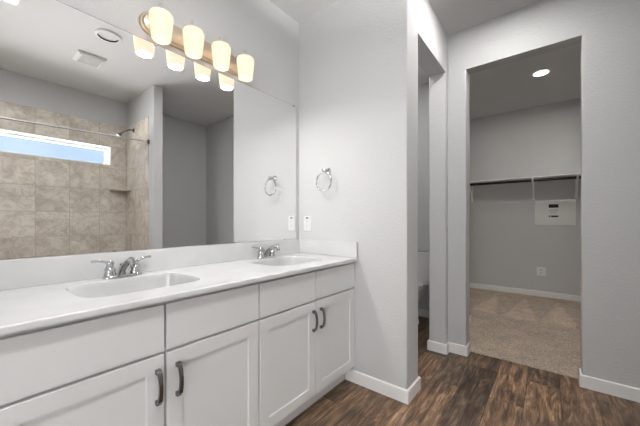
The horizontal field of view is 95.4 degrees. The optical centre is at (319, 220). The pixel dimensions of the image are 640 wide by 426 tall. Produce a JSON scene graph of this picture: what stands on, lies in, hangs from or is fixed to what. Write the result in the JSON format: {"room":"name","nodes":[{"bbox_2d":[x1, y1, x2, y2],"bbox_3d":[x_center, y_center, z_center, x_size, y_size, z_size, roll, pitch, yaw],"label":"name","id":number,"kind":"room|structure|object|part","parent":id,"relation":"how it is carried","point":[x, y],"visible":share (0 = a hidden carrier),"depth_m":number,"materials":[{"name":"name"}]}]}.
{"room":"bathroom","nodes":[
{"label":"bathroom","id":0,"kind":"room"},
{"bbox_2d":[1,0,298,259],"bbox_3d":[-0.234,-0.234,2.387,0.120,2.735,3.850,0,0,38],"label":"wall","id":1,"kind":"structure","parent":0,"point":[270,36],"depth_m":1.93,"materials":[{"name":"grey paint"}]},
{"bbox_2d":[0,0,295,259],"bbox_3d":[-0.710,-0.385,1.683,0.010,1.063,1.671,0,0,38],"label":"mirror","id":2,"kind":"object","parent":1,"relation":"attached to","point":[113,139],"visible":1,"depth_m":1.38,"materials":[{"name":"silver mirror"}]},
{"bbox_2d":[0,239,299,290],"bbox_3d":[-0.695,0.203,1.691,0.020,0.111,1.710,0,0,38],"label":"backsplash","id":3,"kind":"structure","parent":1,"relation":"attached to","point":[26,272],"depth_m":1.36,"materials":[{"name":"stone"}]},
{"bbox_2d":[139,3,253,81],"bbox_3d":[-0.647,-0.980,1.640,0.161,0.185,0.618,0,0,38],"label":"vanity light","id":4,"kind":"object","parent":1,"relation":"attached to","point":[157,23],"visible":1,"depth_m":1.56,"materials":[{"name":"beige glass"}]},
{"bbox_3d":[-0.780,-0.954,1.430,0.107,0.133,0.107,0,0,38],"label":"lamp shade","id":5,"kind":"part","parent":4,"relation":"part of","materials":[{"name":"white glass"}]},
{"bbox_3d":[-0.677,-0.954,1.559,0.107,0.133,0.107,0,0,38],"label":"lamp shade","id":6,"kind":"part","parent":4,"relation":"part of","materials":[{"name":"white glass"}]},
{"bbox_3d":[-0.573,-0.954,1.690,0.107,0.133,0.107,0,0,38],"label":"lamp shade","id":7,"kind":"part","parent":4,"relation":"part of","materials":[{"name":"white glass"}]},
{"bbox_3d":[-0.467,-0.954,1.823,0.107,0.133,0.107,0,0,38],"label":"lamp shade","id":8,"kind":"part","parent":4,"relation":"part of","materials":[{"name":"white glass"}]},
{"bbox_2d":[299,0,417,389],"bbox_3d":[0.245,-0.234,2.163,0.908,2.735,0.195,0,0,38],"label":"wall","id":9,"kind":"structure","parent":0,"point":[358,59],"depth_m":1.98,"materials":[{"name":"grey paint"}]},
{"bbox_2d":[304,216,310,230],"bbox_3d":[-0.101,0.026,2.307,0.074,0.120,0.008,0,0,38],"label":"wall outlet","id":10,"kind":"object","parent":9,"relation":"attached to","point":[307,219],"visible":1,"depth_m":2.30,"materials":[{"name":"white plastic"}]},
{"bbox_2d":[305,219,308,227],"bbox_3d":[-0.103,0.026,2.305,0.033,0.068,0.003,0,0,38],"label":"receptacle","id":11,"kind":"object","parent":10,"relation":"attached to","point":[306,220],"depth_m":2.30,"materials":[{"name":"white plastic"}]},
{"bbox_2d":[316,168,331,191],"bbox_3d":[0.040,-0.302,2.158,0.149,0.180,0.066,0,0,38],"label":"towel ring","id":12,"kind":"object","parent":9,"relation":"attached to","point":[328,170],"visible":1,"depth_m":2.14,"materials":[{"name":"silver metal"}]},
{"bbox_3d":[0.043,-0.368,2.156,0.048,0.048,0.066,0,0,38],"label":"post","id":13,"kind":"part","parent":12,"relation":"part of","materials":[{"name":"silver metal"}]},
{"bbox_2d":[345,369,420,404],"bbox_3d":[0.250,1.091,2.159,0.920,0.083,0.219,0,0,38],"label":"baseboard","id":14,"kind":"structure","parent":9,"relation":"attached to","point":[400,394],"depth_m":1.90,"materials":[{"name":"white wood"}]},
{"bbox_2d":[269,0,541,85],"bbox_3d":[0.245,-1.652,0.498,4.420,0.100,5.990,0,0,38],"label":"ceiling","id":15,"kind":"structure","parent":0,"point":[455,16],"depth_m":2.21,"materials":[{"name":"white paint"}]},
{"bbox_2d":[418,0,445,76],"bbox_3d":[0.809,-1.429,2.255,0.140,0.345,0.651,0,0,38],"label":"wall","id":16,"kind":"structure","parent":0,"point":[431,33],"depth_m":2.23,"materials":[{"name":"grey paint"}]},
{"bbox_2d":[418,29,469,345],"bbox_3d":[1.171,-0.234,3.004,0.664,2.735,1.050,0,0,28],"label":"wall partition","id":17,"kind":"structure","parent":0,"point":[443,102],"depth_m":2.50,"materials":[{"name":"grey paint"}]},
{"bbox_2d":[418,309,469,356],"bbox_3d":[1.203,1.091,3.054,0.572,0.083,1.278,0,0,-3],"label":"baseboard","id":18,"kind":"structure","parent":17,"relation":"attached to","point":[434,346],"depth_m":2.49,"materials":[{"name":"white wood"}]},
{"bbox_2d":[285,316,639,425],"bbox_3d":[0.222,1.183,0.453,4.200,0.100,5.890,0,0,38],"label":"floor","id":19,"kind":"structure","parent":0,"point":[475,389],"depth_m":1.83,"materials":[{"name":"brown wood"}]},
{"bbox_2d":[0,282,258,425],"bbox_3d":[-0.736,0.707,1.184,0.550,0.853,0.846,0,0,38],"label":"vanity cabinet","id":20,"kind":"object","parent":19,"relation":"on","point":[192,360],"visible":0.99,"depth_m":0.98,"materials":[{"name":"white paint"}]},
{"bbox_3d":[-0.688,0.380,0.875,0.020,0.163,0.414,0,0,38],"label":"drawer","id":21,"kind":"part","parent":20,"relation":"part of","materials":[{"name":"white paint"}]},
{"bbox_3d":[-0.688,0.744,0.875,0.020,0.543,0.414,0,0,38],"label":"door","id":22,"kind":"part","parent":20,"relation":"part of","materials":[{"name":"white paint"}]},
{"bbox_3d":[-0.552,0.577,1.001,0.034,0.122,0.018,0,0,38],"label":"handle","id":23,"kind":"part","parent":20,"relation":"part of","materials":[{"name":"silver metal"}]},
{"bbox_2d":[0,239,357,334],"bbox_3d":[-0.484,0.276,1.523,0.558,0.255,1.710,0,0,38],"label":"countertop","id":24,"kind":"structure","parent":20,"relation":"on","point":[40,291],"depth_m":1.27,"materials":[{"name":"stone"}]},
{"bbox_2d":[91,255,150,278],"bbox_3d":[-0.910,0.210,1.337,0.187,0.096,0.188,0,0,-9],"label":"faucet","id":25,"kind":"object","parent":24,"relation":"on","point":[110,273],"visible":1,"depth_m":1.30,"materials":[{"name":"silver metal"}]},
{"bbox_3d":[-0.954,0.210,1.285,0.046,0.076,0.092,0,0,38],"label":"handle","id":26,"kind":"part","parent":25,"relation":"part of","materials":[{"name":"silver metal"}]},
{"bbox_3d":[-0.908,0.253,1.342,0.054,0.011,0.156,0,0,38],"label":"plate","id":27,"kind":"part","parent":25,"relation":"part of","materials":[{"name":"silver metal"}]},
{"bbox_3d":[-0.870,0.206,1.312,0.160,0.090,0.030,0,0,38],"label":"spout","id":28,"kind":"part","parent":25,"relation":"part of","materials":[{"name":"silver metal"}]},
{"bbox_3d":[-0.862,0.210,1.400,0.046,0.076,0.092,0,0,38],"label":"handle","id":29,"kind":"part","parent":25,"relation":"part of","materials":[{"name":"silver metal"}]},
{"bbox_2d":[66,273,199,297],"bbox_3d":[-0.753,0.331,1.206,0.326,0.144,0.434,0,0,38],"label":"basin","id":30,"kind":"object","parent":24,"relation":"in","point":[108,288],"depth_m":1.30,"materials":[{"name":"white ceramic"}]},
{"bbox_2d":[252,244,279,258],"bbox_3d":[-0.373,0.210,2.014,0.187,0.096,0.188,0,0,-9],"label":"faucet","id":31,"kind":"object","parent":24,"relation":"on","point":[261,255],"visible":1,"depth_m":1.97,"materials":[{"name":"silver metal"}]},
{"bbox_3d":[-0.416,0.210,1.961,0.046,0.076,0.092,0,0,38],"label":"handle","id":32,"kind":"part","parent":31,"relation":"part of","materials":[{"name":"silver metal"}]},
{"bbox_3d":[-0.370,0.253,2.019,0.054,0.011,0.156,0,0,38],"label":"plate","id":33,"kind":"part","parent":31,"relation":"part of","materials":[{"name":"silver metal"}]},
{"bbox_3d":[-0.332,0.206,1.989,0.160,0.090,0.030,0,0,38],"label":"spout","id":34,"kind":"part","parent":31,"relation":"part of","materials":[{"name":"silver metal"}]},
{"bbox_3d":[-0.325,0.210,2.076,0.046,0.076,0.092,0,0,38],"label":"handle","id":35,"kind":"part","parent":31,"relation":"part of","materials":[{"name":"silver metal"}]},
{"bbox_2d":[250,256,321,265],"bbox_3d":[-0.213,0.331,1.885,0.326,0.144,0.434,0,0,38],"label":"basin","id":36,"kind":"object","parent":24,"relation":"in","point":[282,260],"depth_m":2.04,"materials":[{"name":"white ceramic"}]},
{"bbox_3d":[-0.508,0.577,1.056,0.034,0.122,0.018,0,0,38],"label":"handle","id":37,"kind":"part","parent":20,"relation":"part of","materials":[{"name":"silver metal"}]},
{"bbox_3d":[-0.424,0.744,1.206,0.020,0.543,0.416,0,0,38],"label":"door","id":38,"kind":"part","parent":20,"relation":"part of","materials":[{"name":"white paint"}]},
{"bbox_3d":[-0.424,0.380,1.206,0.020,0.163,0.416,0,0,38],"label":"drawer","id":39,"kind":"part","parent":20,"relation":"part of","materials":[{"name":"white paint"}]},
{"bbox_2d":[256,262,354,425],"bbox_3d":[-0.208,0.707,1.849,0.550,0.853,0.848,0,0,38],"label":"vanity cabinet","id":40,"kind":"object","parent":19,"relation":"on","point":[306,321],"visible":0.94,"depth_m":1.62,"materials":[{"name":"white paint"}]},
{"bbox_3d":[-0.162,0.744,1.537,0.020,0.543,0.410,0,0,38],"label":"door","id":41,"kind":"part","parent":40,"relation":"part of","materials":[{"name":"white paint"}]},
{"bbox_3d":[-0.162,0.380,1.537,0.020,0.163,0.410,0,0,38],"label":"drawer","id":42,"kind":"part","parent":40,"relation":"part of","materials":[{"name":"white paint"}]},
{"bbox_3d":[-0.027,0.577,1.662,0.034,0.122,0.018,0,0,38],"label":"handle","id":43,"kind":"part","parent":40,"relation":"part of","materials":[{"name":"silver metal"}]},
{"bbox_3d":[0.017,0.577,1.716,0.034,0.122,0.018,0,0,38],"label":"handle","id":44,"kind":"part","parent":40,"relation":"part of","materials":[{"name":"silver metal"}]},
{"bbox_3d":[0.102,0.380,1.869,0.020,0.163,0.422,0,0,38],"label":"drawer","id":45,"kind":"part","parent":40,"relation":"part of","materials":[{"name":"white paint"}]},
{"bbox_3d":[0.102,0.744,1.869,0.020,0.543,0.422,0,0,38],"label":"door","id":46,"kind":"part","parent":40,"relation":"part of","materials":[{"name":"white paint"}]},
{"bbox_2d":[418,250,428,323],"bbox_3d":[0.945,0.744,3.195,0.476,0.778,0.683,0,0,38],"label":"toilet","id":47,"kind":"object","parent":19,"relation":"on","point":[423,256],"visible":0.2,"depth_m":3.22,"materials":[{"name":"white ceramic"}]},
{"bbox_3d":[1.094,0.554,3.382,0.456,0.327,0.194,0,0,38],"label":"tank","id":48,"kind":"part","parent":47,"relation":"part of","materials":[{"name":"white ceramic"}]},
{"bbox_3d":[1.093,0.373,3.380,0.476,0.036,0.210,0,0,38],"label":"tank lid","id":49,"kind":"part","parent":47,"relation":"part of","materials":[{"name":"white ceramic"}]},
{"bbox_2d":[469,288,580,378],"bbox_3d":[2.420,1.140,3.299,2.400,0.026,2.630,0,0,38],"label":"floor","id":50,"kind":"structure","parent":0,"point":[542,333],"depth_m":2.98,"materials":[{"name":"beige carpet"}]},
{"bbox_2d":[470,98,580,295],"bbox_3d":[3.280,-0.282,4.372,2.650,2.830,0.120,0,0,38],"label":"wall","id":51,"kind":"structure","parent":0,"point":[507,248],"depth_m":4.43,"materials":[{"name":"grey paint"}]},
{"bbox_2d":[470,183,472,201],"bbox_3d":[2.453,-0.457,4.747,0.028,0.305,0.325,0,0,38],"label":"shelf bracket","id":52,"kind":"object","parent":51,"relation":"attached to","point":[471,193],"visible":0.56,"depth_m":4.83,"materials":[{"name":"white metal"}]},
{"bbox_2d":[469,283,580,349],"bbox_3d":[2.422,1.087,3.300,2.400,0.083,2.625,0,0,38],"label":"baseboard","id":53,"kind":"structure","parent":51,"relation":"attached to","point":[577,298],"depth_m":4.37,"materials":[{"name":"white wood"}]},
{"bbox_2d":[470,173,580,182],"bbox_3d":[3.156,-0.617,4.225,2.396,0.017,0.262,0,0,38],"label":"closet shelf","id":54,"kind":"object","parent":51,"relation":"attached to","point":[574,174],"visible":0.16,"depth_m":4.22,"materials":[{"name":"white wood"}]},
{"bbox_2d":[532,178,534,199],"bbox_3d":[3.099,-0.457,4.233,0.028,0.305,0.325,0,0,38],"label":"shelf bracket","id":55,"kind":"object","parent":51,"relation":"attached to","point":[533,198],"visible":0.94,"depth_m":4.25,"materials":[{"name":"white metal"}]},
{"bbox_2d":[470,176,580,185],"bbox_3d":[3.058,-0.567,4.101,2.397,0.038,0.038,0,0,38],"label":"closet rod","id":56,"kind":"object","parent":55,"relation":"attached to","point":[569,177],"visible":0.48,"depth_m":4.16,"materials":[{"name":"brown metal"}]},
{"bbox_2d":[537,267,545,275],"bbox_3d":[3.266,0.755,4.299,0.104,0.124,0.010,0,0,38],"label":"wall outlet","id":57,"kind":"object","parent":51,"relation":"attached to","point":[541,271],"visible":1,"depth_m":4.29,"materials":[{"name":"white plastic"}]},
{"bbox_2d":[535,200,574,224],"bbox_3d":[3.387,-0.113,4.202,0.455,0.359,0.011,0,0,38],"label":"panel","id":58,"kind":"object","parent":51,"relation":"attached to","point":[547,212],"visible":1,"depth_m":4.19,"materials":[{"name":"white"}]},
{"bbox_2d":[575,174,578,198],"bbox_3d":[3.475,-0.457,3.935,0.028,0.305,0.325,0,0,38],"label":"shelf bracket","id":59,"kind":"object","parent":51,"relation":"attached to","point":[577,175],"visible":0.96,"depth_m":3.98,"materials":[{"name":"white metal"}]},
{"bbox_2d":[470,43,580,118],"bbox_3d":[2.459,-1.747,3.428,3.000,0.100,2.870,0,0,38],"label":"ceiling","id":60,"kind":"structure","parent":0,"point":[509,87],"depth_m":3.61,"materials":[{"name":"white paint"}]},
{"bbox_2d":[530,69,551,76],"bbox_3d":[2.542,-1.694,3.348,0.196,0.006,0.196,0,0,38],"label":"recessed light","id":61,"kind":"object","parent":60,"relation":"in","point":[542,72],"visible":1,"depth_m":3.35,"materials":[{"name":"white"}]},
{"bbox_2d":[466,0,639,388],"bbox_3d":[2.059,-0.234,1.839,2.049,2.735,0.114,0,0,38],"label":"wall","id":62,"kind":"structure","parent":0,"point":[610,40],"depth_m":1.92,"materials":[{"name":"grey paint"}]},
{"bbox_2d":[579,368,639,402],"bbox_3d":[1.950,1.091,1.221,1.230,0.083,1.198,0,0,38],"label":"baseboard","id":63,"kind":"structure","parent":62,"relation":"attached to","point":[596,384],"depth_m":1.89,"materials":[{"name":"white wood"}]}
]}

